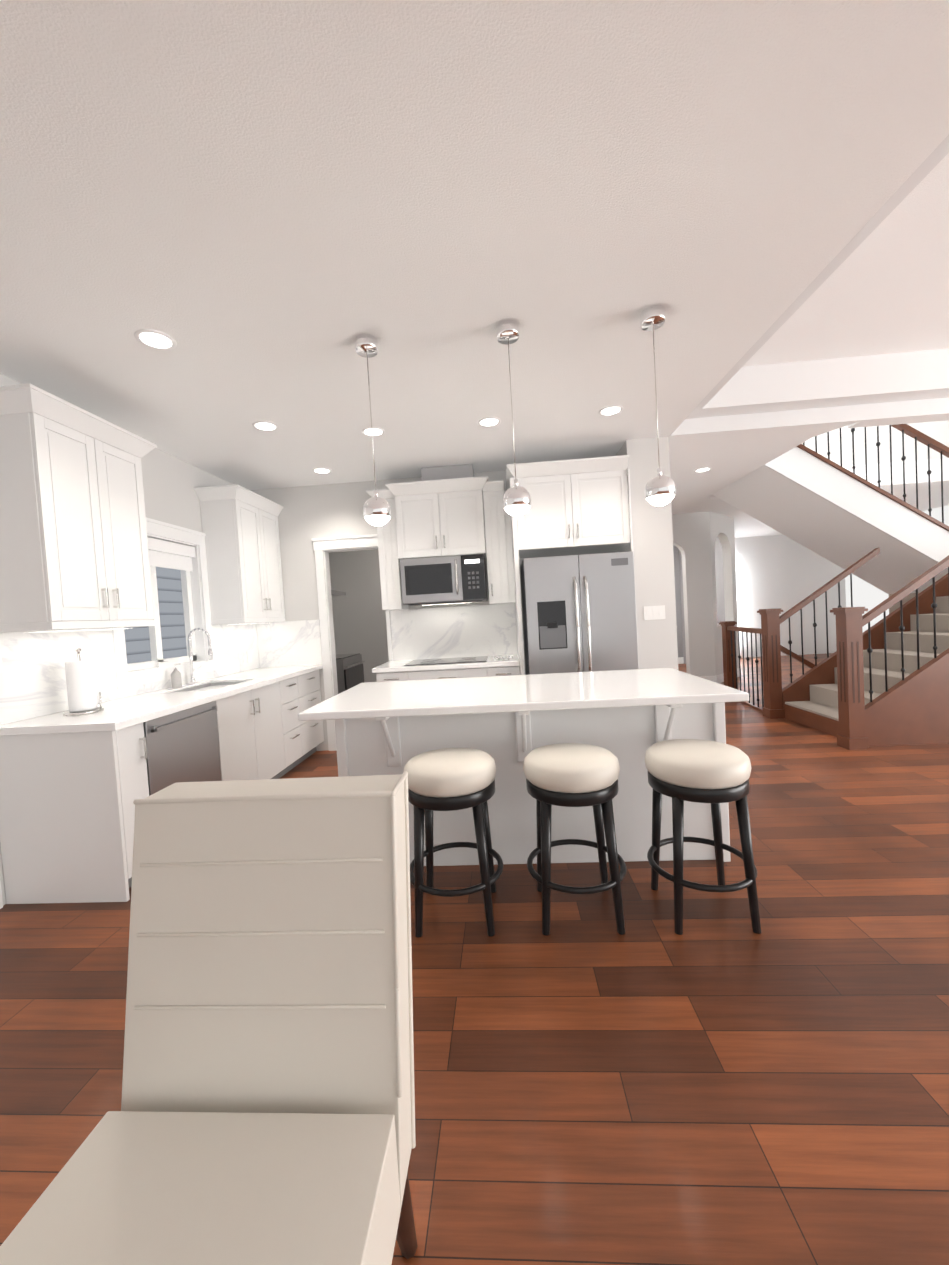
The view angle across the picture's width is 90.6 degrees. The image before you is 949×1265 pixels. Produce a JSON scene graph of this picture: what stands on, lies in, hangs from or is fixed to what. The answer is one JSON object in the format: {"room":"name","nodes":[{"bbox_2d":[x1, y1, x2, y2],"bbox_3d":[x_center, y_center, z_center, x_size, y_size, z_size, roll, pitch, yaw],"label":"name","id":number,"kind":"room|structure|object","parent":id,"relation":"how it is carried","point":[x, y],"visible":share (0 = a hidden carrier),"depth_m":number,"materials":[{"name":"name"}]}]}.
{"room":"kitchen and dining room","nodes":[
{"label":"kitchen and dining room","id":0,"kind":"room"},
{"bbox_2d":[0,373,335,905],"bbox_3d":[-2.617,0.037,1.666,0.150,2.800,11.300,-3,2,4],"label":"wall","id":1,"kind":"structure","parent":0,"point":[170,483],"depth_m":3.82,"materials":[{"name":"white paint"}]},
{"bbox_2d":[0,384,156,632],"bbox_3d":[-2.307,-0.623,2.748,0.393,1.203,0.842,-3,2,4],"label":"upper cabinet","id":2,"kind":"object","parent":1,"relation":"attached to","point":[74,553],"visible":1,"depth_m":2.53,"materials":[{"name":"white wood"}]},
{"bbox_2d":[112,517,215,688],"bbox_3d":[-2.487,-0.184,3.689,0.190,1.700,1.470,-3,2,4],"label":"kitchen window","id":3,"kind":"structure","parent":1,"relation":"in","point":[163,641],"depth_m":3.88,"materials":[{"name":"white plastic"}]},
{"bbox_2d":[194,484,284,624],"bbox_3d":[-2.194,-0.695,4.541,0.393,1.203,0.858,-3,2,4],"label":"upper cabinet","id":4,"kind":"object","parent":1,"relation":"attached to","point":[240,528],"visible":1,"depth_m":4.21,"materials":[{"name":"white wood"}]},
{"bbox_2d":[331,589,345,595],"bbox_3d":[-2.061,-1.011,6.051,0.497,1.070,0.760,-3,2,4],"label":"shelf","id":5,"kind":"object","parent":1,"relation":"attached to","point":[337,593],"visible":0.1,"depth_m":6.18,"materials":[{"name":"silver metal"}]},
{"bbox_2d":[0,623,739,908],"bbox_3d":[0.999,0.687,3.294,6.772,0.970,14.950,-3,2,4],"label":"baseboard","id":6,"kind":"structure","parent":1,"relation":"attached to","point":[719,678],"depth_m":7.68,"materials":[{"name":"white wood"}]},
{"bbox_2d":[329,549,388,682],"bbox_3d":[-0.370,-0.294,7.237,3.940,2.800,0.120,-3,2,4],"label":"wall","id":7,"kind":"structure","parent":0,"point":[359,615],"depth_m":7.26,"materials":[{"name":"white paint"}]},
{"bbox_2d":[250,436,677,750],"bbox_3d":[-0.280,-0.205,4.622,4.150,2.800,0.730,-3,2,4],"label":"wall","id":8,"kind":"structure","parent":0,"point":[307,514],"depth_m":4.83,"materials":[{"name":"white paint"}]},
{"bbox_2d":[312,534,392,750],"bbox_3d":[-1.247,0.116,4.986,0.770,2.245,0.152,-3,2,4],"label":"door frame","id":9,"kind":"structure","parent":8,"relation":"attached to","point":[324,547],"depth_m":4.93,"materials":[{"name":"white wood"}]},
{"bbox_2d":[366,464,514,609],"bbox_3d":[-0.319,-0.927,4.622,1.364,1.345,0.433,-3,2,4],"label":"upper cabinet","id":10,"kind":"object","parent":8,"relation":"attached to","point":[454,510],"visible":0.96,"depth_m":4.48,"materials":[{"name":"white wood"}]},
{"bbox_2d":[400,554,486,605],"bbox_3d":[-0.291,-0.508,4.621,0.800,0.443,0.464,-3,2,4],"label":"microwave","id":11,"kind":"object","parent":10,"relation":"attached to","point":[444,580],"visible":1,"depth_m":4.46,"materials":[{"name":"silver metal"}]},
{"bbox_2d":[644,605,664,619],"bbox_3d":[1.587,-0.174,4.134,0.180,0.120,0.009,-3,2,4],"label":"switch plate","id":12,"kind":"object","parent":8,"relation":"attached to","point":[653,612],"depth_m":4.13,"materials":[{"name":"white plastic"}]},
{"bbox_2d":[0,653,948,1264],"bbox_3d":[2.776,1.081,3.824,10.800,0.060,16.200,-3,2,4],"label":"floor","id":13,"kind":"structure","parent":0,"point":[718,1081],"depth_m":1.47,"materials":[{"name":"brown wood"}]},
{"bbox_2d":[0,723,148,903],"bbox_3d":[-2.105,0.940,2.484,0.657,0.880,0.205,-3,2,4],"label":"base cabinet","id":14,"kind":"object","parent":13,"relation":"on","point":[72,788],"depth_m":2.38,"materials":[{"name":"white wood"}]},
{"bbox_2d":[0,663,322,734],"bbox_3d":[-2.036,0.432,3.666,0.696,0.040,2.662,-3,2,4],"label":"countertop","id":15,"kind":"structure","parent":14,"relation":"on","point":[117,714],"depth_m":2.83,"materials":[{"name":"white stone"}]},
{"bbox_2d":[63,648,103,715],"bbox_3d":[-2.242,0.272,2.674,0.180,0.373,0.180,-3,2,4],"label":"paper towel holder","id":16,"kind":"object","parent":15,"relation":"on","point":[81,686],"visible":1,"depth_m":2.63,"materials":[{"name":"white paper"}]},
{"bbox_2d":[171,663,181,688],"bbox_3d":[-2.295,0.333,3.613,0.074,0.189,0.068,-3,2,4],"label":"soap dispenser","id":17,"kind":"object","parent":15,"relation":"on","point":[176,681],"visible":1,"depth_m":3.59,"materials":[{"name":"grey"}]},
{"bbox_2d":[188,628,212,683],"bbox_3d":[-2.234,0.187,3.858,0.209,0.456,0.117,-3,2,4],"label":"faucet","id":18,"kind":"object","parent":15,"relation":"on","point":[192,679],"visible":1,"depth_m":3.82,"materials":[{"name":"silver metal"}]},
{"bbox_2d":[180,679,243,690],"bbox_3d":[-2.060,0.540,3.686,0.400,0.225,0.600,-3,2,4],"label":"sink","id":19,"kind":"object","parent":15,"relation":"in","point":[199,686],"depth_m":3.86,"materials":[{"name":"silver metal"}]},
{"bbox_2d":[143,701,221,795],"bbox_3d":[-2.036,0.923,2.903,0.630,0.875,0.630,-3,2,4],"label":"dishwasher","id":20,"kind":"object","parent":13,"relation":"on","point":[183,746],"visible":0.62,"depth_m":2.84,"materials":[{"name":"silver metal"}]},
{"bbox_2d":[0,771,417,1264],"bbox_3d":[-0.414,0.843,0.772,0.548,1.012,0.651,-3,2,4],"label":"accent chair","id":21,"kind":"object","parent":13,"relation":"on","point":[265,1115],"visible":1,"depth_m":0.90,"materials":[{"name":"beige leather"}]},
{"bbox_2d":[152,683,287,780],"bbox_3d":[-2.030,0.892,3.676,0.657,0.880,0.905,-3,2,4],"label":"base cabinet","id":22,"kind":"object","parent":13,"relation":"on","point":[253,744],"depth_m":3.63,"materials":[{"name":"white wood"}]},
{"bbox_2d":[284,675,303,771],"bbox_3d":[-1.991,0.867,4.302,0.657,0.880,0.350,-3,2,4],"label":"base cabinet","id":23,"kind":"object","parent":13,"relation":"on","point":[294,728],"depth_m":4.32,"materials":[{"name":"white wood"}]},
{"bbox_2d":[300,671,323,759],"bbox_3d":[-1.963,0.850,4.743,0.657,0.880,0.535,-3,2,4],"label":"base cabinet","id":24,"kind":"object","parent":13,"relation":"on","point":[310,694],"depth_m":4.72,"materials":[{"name":"white wood"}]},
{"bbox_2d":[336,653,364,693],"bbox_3d":[-1.850,0.684,6.106,0.690,1.060,0.760,-3,2,4],"label":"washing machine","id":25,"kind":"object","parent":13,"relation":"on","point":[350,670],"visible":0.19,"depth_m":5.90,"materials":[{"name":"silver metal"}]},
{"bbox_2d":[376,671,407,681],"bbox_3d":[-0.710,0.782,4.612,0.295,0.880,0.636,-3,2,4],"label":"base cabinet","id":26,"kind":"object","parent":13,"relation":"on","point":[385,676],"depth_m":4.28,"materials":[{"name":"grey wood"}]},
{"bbox_2d":[408,667,487,679],"bbox_3d":[-0.204,0.754,4.579,0.721,0.880,0.636,-3,2,4],"label":"base cabinet","id":27,"kind":"object","parent":13,"relation":"on","point":[465,672],"depth_m":4.24,"materials":[{"name":"grey wood"}]},
{"bbox_2d":[372,655,519,674],"bbox_3d":[-0.242,0.297,4.543,1.336,0.040,0.676,-3,2,4],"label":"countertop","id":28,"kind":"structure","parent":27,"relation":"on","point":[397,664],"depth_m":4.23,"materials":[{"name":"white stone"}]},
{"bbox_2d":[404,656,487,665],"bbox_3d":[-0.254,0.272,4.539,0.760,0.010,0.510,-3,2,4],"label":"cooktop","id":29,"kind":"object","parent":28,"relation":"in","point":[449,660],"visible":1,"depth_m":4.47,"materials":[{"name":"black glass"}]},
{"bbox_2d":[494,656,512,660],"bbox_3d":[0.270,0.237,4.330,0.179,0.035,0.042,-3,2,4],"label":"holder","id":30,"kind":"object","parent":28,"relation":"on","point":[496,658],"visible":1,"depth_m":4.31,"materials":[{"name":"silver metal"}]},
{"bbox_2d":[404,748,503,936],"bbox_3d":[-0.094,0.919,2.133,0.436,0.717,0.436,-3,2,4],"label":"stool","id":31,"kind":"object","parent":13,"relation":"on","point":[448,779],"visible":1,"depth_m":1.99,"materials":[{"name":"beige leather"}]},
{"bbox_2d":[488,667,519,676],"bbox_3d":[0.301,0.727,4.546,0.294,0.880,0.636,-3,2,4],"label":"base cabinet","id":32,"kind":"object","parent":13,"relation":"on","point":[492,671],"depth_m":4.21,"materials":[{"name":"grey wood"}]},
{"bbox_2d":[335,704,730,865],"bbox_3d":[0.300,0.792,2.748,2.040,0.880,0.945,-3,2,4],"label":"kitchen island","id":33,"kind":"object","parent":13,"relation":"on","point":[626,718],"depth_m":2.49,"materials":[{"name":"white wood"}]},
{"bbox_2d":[298,668,748,720],"bbox_3d":[0.232,0.335,2.731,2.136,0.040,1.020,-3,2,4],"label":"island countertop","id":34,"kind":"structure","parent":33,"relation":"on","point":[655,687],"depth_m":2.45,"materials":[{"name":"white stone"}]},
{"bbox_2d":[506,455,632,674],"bbox_3d":[0.899,-0.182,4.429,1.053,2.633,0.723,-3,2,4],"label":"wall cabinet","id":35,"kind":"object","parent":13,"relation":"on","point":[580,506],"visible":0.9,"depth_m":4.10,"materials":[{"name":"white wood"}]},
{"bbox_2d":[523,743,625,935],"bbox_3d":[0.444,0.890,2.098,0.436,0.717,0.436,-3,2,4],"label":"stool","id":36,"kind":"object","parent":13,"relation":"on","point":[572,775],"visible":1,"depth_m":1.95,"materials":[{"name":"beige leather"}]},
{"bbox_2d":[520,551,638,674],"bbox_3d":[0.955,0.217,4.364,0.927,1.795,0.844,-3,2,4],"label":"refrigerator","id":37,"kind":"object","parent":13,"relation":"on","point":[579,613],"visible":0.65,"depth_m":4.01,"materials":[{"name":"silver metal"}]},
{"bbox_2d":[645,739,760,934],"bbox_3d":[0.982,0.860,2.058,0.436,0.717,0.436,-3,2,4],"label":"stool","id":38,"kind":"object","parent":13,"relation":"on","point":[715,774],"visible":1,"depth_m":1.91,"materials":[{"name":"beige leather"}]},
{"bbox_2d":[782,574,948,746],"bbox_3d":[5.170,-0.023,5.229,3.490,1.767,2.510,-3,2,4],"label":"stairs","id":39,"kind":"structure","parent":13,"relation":"on","point":[912,708],"depth_m":4.64,"materials":[{"name":"beige carpet"}]},
{"bbox_2d":[712,444,948,593],"bbox_3d":[4.428,-1.421,5.806,2.310,1.980,1.340,-3,2,4],"label":"stair","id":40,"kind":"structure","parent":39,"relation":"on","point":[825,507],"depth_m":5.37,"materials":[{"name":"white paint"}]},
{"bbox_2d":[803,424,948,522],"bbox_3d":[4.347,-2.101,5.148,2.310,2.287,0.064,-3,2,4],"label":"stair railing","id":41,"kind":"object","parent":40,"relation":"on","point":[926,440],"visible":0.54,"depth_m":5.13,"materials":[{"name":"grey metal"}]},
{"bbox_2d":[719,548,948,749],"bbox_3d":[4.413,-0.383,5.268,2.363,2.570,2.708,-3,2,4],"label":"stair railing","id":42,"kind":"object","parent":39,"relation":"on","point":[851,621],"visible":0.92,"depth_m":4.15,"materials":[{"name":"brown wood"}]},
{"bbox_2d":[0,0,948,537],"bbox_3d":[2.673,-1.996,3.708,10.650,0.500,16.200,-3,2,4],"label":"ceiling","id":43,"kind":"structure","parent":0,"point":[262,210],"depth_m":1.77,"materials":[{"name":"white paint"}]},
{"bbox_2d":[134,329,176,350],"bbox_3d":[-1.577,-1.446,2.323,0.176,0.007,0.176,-3,2,4],"label":"recessed light","id":44,"kind":"object","parent":43,"relation":"in","point":[155,339],"visible":1,"depth_m":2.32,"materials":[{"name":"white"}]},
{"bbox_2d":[252,421,278,431],"bbox_3d":[-1.510,-1.488,3.390,0.176,0.007,0.176,-3,2,4],"label":"recessed light","id":45,"kind":"object","parent":43,"relation":"in","point":[267,426],"visible":0.98,"depth_m":3.39,"materials":[{"name":"white"}]},
{"bbox_2d":[312,468,331,473],"bbox_3d":[-1.443,-1.530,4.447,0.176,0.007,0.176,-3,2,4],"label":"recessed light","id":46,"kind":"object","parent":43,"relation":"in","point":[321,470],"visible":0.94,"depth_m":4.44,"materials":[{"name":"white"}]},
{"bbox_2d":[354,333,391,525],"bbox_3d":[-0.533,-1.035,2.444,0.150,0.953,0.150,-3,2,4],"label":"pendant light","id":47,"kind":"object","parent":43,"relation":"hanging from","point":[377,510],"visible":1,"depth_m":2.41,"materials":[{"name":"silver metal"}]},
{"bbox_2d":[362,427,384,436],"bbox_3d":[-0.776,-1.538,3.603,0.176,0.007,0.176,-3,2,4],"label":"recessed light","id":48,"kind":"object","parent":43,"relation":"in","point":[377,431],"visible":0.96,"depth_m":3.60,"materials":[{"name":"white"}]},
{"bbox_2d":[478,417,500,426],"bbox_3d":[0.111,-1.587,3.545,0.176,0.007,0.176,-3,2,4],"label":"recessed light","id":49,"kind":"object","parent":43,"relation":"in","point":[489,422],"visible":1,"depth_m":3.54,"materials":[{"name":"white"}]},
{"bbox_2d":[496,319,531,515],"bbox_3d":[0.195,-1.075,2.397,0.150,0.953,0.150,-3,2,4],"label":"pendant light","id":50,"kind":"object","parent":43,"relation":"hanging from","point":[516,500],"visible":1,"depth_m":2.36,"materials":[{"name":"silver metal"}]},
{"bbox_2d":[598,405,622,415],"bbox_3d":[1.006,-1.636,3.466,0.176,0.007,0.176,-3,2,4],"label":"recessed light","id":51,"kind":"object","parent":43,"relation":"in","point":[612,410],"visible":0.98,"depth_m":3.46,"materials":[{"name":"white"}]},
{"bbox_2d":[640,305,675,505],"bbox_3d":[0.912,-1.115,2.350,0.150,0.953,0.150,-3,2,4],"label":"pendant light","id":52,"kind":"object","parent":43,"relation":"hanging from","point":[660,489],"visible":1,"depth_m":2.31,"materials":[{"name":"silver metal"}]},
{"bbox_2d":[694,467,710,472],"bbox_3d":[2.503,-1.783,5.151,0.176,0.007,0.176,-3,2,4],"label":"recessed light","id":53,"kind":"object","parent":43,"relation":"in","point":[703,469],"visible":0.96,"depth_m":5.14,"materials":[{"name":"white"}]},
{"bbox_2d":[672,512,715,675],"bbox_3d":[2.761,-0.494,7.778,2.250,2.800,0.150,-3,2,4],"label":"wall","id":54,"kind":"structure","parent":0,"point":[691,538],"depth_m":7.64,"materials":[{"name":"white paint"}]},
{"bbox_2d":[678,537,724,663],"bbox_3d":[4.625,-0.661,9.424,0.150,2.800,2.140,-3,2,4],"label":"wall","id":55,"kind":"structure","parent":0,"point":[718,547],"depth_m":8.66,"materials":[{"name":"grey paint"}]},
{"bbox_2d":[710,512,738,674],"bbox_3d":[4.213,-0.587,8.019,1.020,2.800,0.140,-5,3,-41],"label":"wall","id":56,"kind":"structure","parent":0,"point":[722,528],"depth_m":8.14,"materials":[{"name":"white paint"}]},
{"bbox_2d":[673,535,845,657],"bbox_3d":[4.939,-0.730,10.820,7.200,2.800,0.670,-3,2,4],"label":"wall","id":57,"kind":"structure","parent":0,"point":[784,573],"depth_m":10.88,"materials":[{"name":"white paint"}]},
{"bbox_2d":[736,564,740,655],"bbox_3d":[5.668,-0.479,11.029,1.040,2.200,0.102,-3,2,4],"label":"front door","id":58,"kind":"structure","parent":57,"relation":"in","point":[737,587],"depth_m":10.94,"materials":[{"name":"white wood"}]},
{"bbox_2d":[801,420,948,465],"bbox_3d":[5.619,-3.616,6.396,4.950,2.600,0.120,-3,2,4],"label":"wall","id":59,"kind":"structure","parent":0,"point":[938,431],"depth_m":6.39,"materials":[{"name":"white paint"}]}
]}

